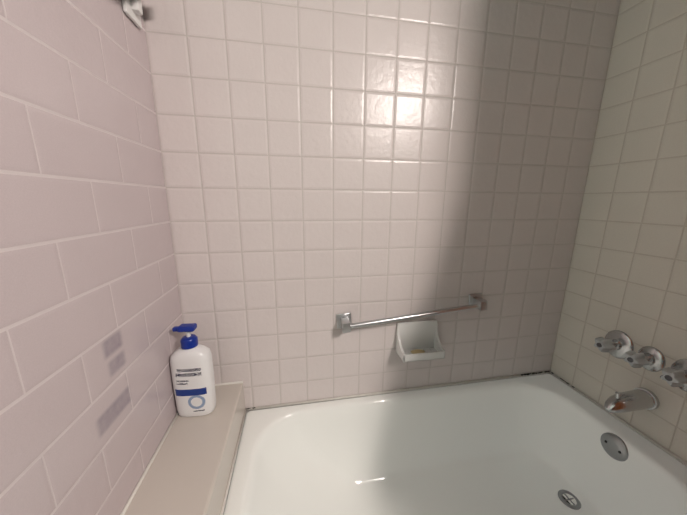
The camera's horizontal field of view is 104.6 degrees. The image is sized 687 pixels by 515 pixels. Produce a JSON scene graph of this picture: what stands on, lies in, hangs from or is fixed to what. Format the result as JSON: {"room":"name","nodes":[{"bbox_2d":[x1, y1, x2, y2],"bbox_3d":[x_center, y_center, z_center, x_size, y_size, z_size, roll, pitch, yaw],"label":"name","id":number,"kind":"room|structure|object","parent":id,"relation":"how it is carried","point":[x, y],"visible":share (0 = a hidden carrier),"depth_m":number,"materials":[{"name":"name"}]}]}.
{"room":"bathroom","nodes":[
{"label":"bathroom","id":0,"kind":"room"},
{"bbox_2d":[0,0,184,514],"bbox_3d":[-0.372,0.004,-0.373,0.100,2.440,2.400,-2,12,-10],"label":"wall","id":1,"kind":"structure","parent":0,"point":[90,314],"depth_m":0.47,"materials":[{"name":"tile"}]},
{"bbox_2d":[122,0,142,28],"bbox_3d":[-0.436,-0.499,0.397,0.070,0.228,0.613,-2,12,-10],"label":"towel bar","id":2,"kind":"object","parent":1,"relation":"attached to","point":[133,10],"visible":1,"depth_m":0.64,"materials":[{"name":"white"}]},
{"bbox_2d":[124,383,244,514],"bbox_3d":[-0.392,0.775,0.666,0.174,0.497,0.711,-2,12,-10],"label":"sill","id":3,"kind":"structure","parent":1,"relation":"attached to","point":[188,472],"depth_m":0.68,"materials":[{"name":"beige"}]},
{"bbox_2d":[170,323,215,416],"bbox_3d":[-0.459,0.340,0.808,0.112,0.291,0.063,-1,12,-6],"label":"shampoo bottle","id":4,"kind":"object","parent":3,"relation":"on","point":[192,371],"visible":1,"depth_m":0.79,"materials":[{"name":"white plastic"}]},
{"bbox_2d":[141,0,620,412],"bbox_3d":[0.205,-0.280,0.970,1.720,2.440,0.100,-2,12,-10],"label":"wall","id":5,"kind":"structure","parent":0,"point":[324,162],"depth_m":0.91,"materials":[{"name":"tile"}]},
{"bbox_2d":[120,371,686,514],"bbox_3d":[0.271,0.568,0.744,1.522,0.126,0.714,-2,12,-10],"label":"trim","id":6,"kind":"structure","parent":5,"relation":"attached to","point":[125,508],"depth_m":0.96,"materials":[{"name":"white"}]},
{"bbox_2d":[247,371,574,408],"bbox_3d":[0.304,0.557,1.054,1.342,0.008,0.116,-2,12,-10],"label":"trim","id":7,"kind":"structure","parent":5,"relation":"attached to","point":[521,375],"depth_m":1.20,"materials":[{"name":"black"}]},
{"bbox_2d":[336,293,487,332],"bbox_3d":[0.271,0.209,1.005,0.598,0.107,0.058,-2,12,-10],"label":"towel bar","id":8,"kind":"object","parent":5,"relation":"attached to","point":[345,324],"visible":1,"depth_m":0.99,"materials":[{"name":"silver metal"}]},
{"bbox_2d":[396,320,444,362],"bbox_3d":[0.297,0.318,1.021,0.168,0.124,0.081,-2,12,-10],"label":"soap dish","id":9,"kind":"object","parent":5,"relation":"attached to","point":[417,340],"visible":1,"depth_m":1.04,"materials":[{"name":"white ceramic"}]},
{"bbox_2d":[549,0,686,464],"bbox_3d":[1.223,-0.045,-0.092,0.100,2.440,2.400,-2,12,-10],"label":"wall","id":10,"kind":"structure","parent":0,"point":[627,274],"depth_m":0.90,"materials":[{"name":"tile"}]},
{"bbox_2d":[594,330,633,358],"bbox_3d":[0.952,0.316,0.953,0.091,0.104,0.088,-2,12,-10],"label":"handle","id":11,"kind":"object","parent":10,"relation":"attached to","point":[618,344],"visible":0.98,"depth_m":0.94,"materials":[{"name":"silver metal"}]},
{"bbox_2d":[604,387,659,412],"bbox_3d":[0.936,0.472,0.875,0.159,0.069,0.066,-2,12,-10],"label":"tub spout","id":12,"kind":"object","parent":10,"relation":"attached to","point":[639,398],"visible":1,"depth_m":0.86,"materials":[{"name":"silver metal"}]},
{"bbox_2d":[624,346,665,371],"bbox_3d":[0.968,0.335,0.865,0.091,0.083,0.070,-2,12,-10],"label":"handle","id":13,"kind":"object","parent":10,"relation":"attached to","point":[650,358],"visible":1,"depth_m":0.85,"materials":[{"name":"silver metal"}]},
{"bbox_2d":[660,359,686,391],"bbox_3d":[0.984,0.354,0.778,0.091,0.104,0.088,-2,12,-10],"label":"handle","id":14,"kind":"object","parent":10,"relation":"attached to","point":[674,374],"visible":1,"depth_m":0.77,"materials":[{"name":"silver metal"}]},
{"bbox_3d":[0.417,1.197,0.028,1.720,0.050,2.600,-2,12,-10],"label":"floor","id":15,"kind":"structure","parent":0,"visible":0},
{"bbox_2d":[223,374,686,514],"bbox_3d":[0.353,0.803,0.822,1.342,0.373,0.684,-2,12,-10],"label":"bathtub","id":16,"kind":"object","parent":15,"relation":"on","point":[545,444],"visible":1,"depth_m":1.01,"materials":[{"name":"white ceramic"}]}
]}

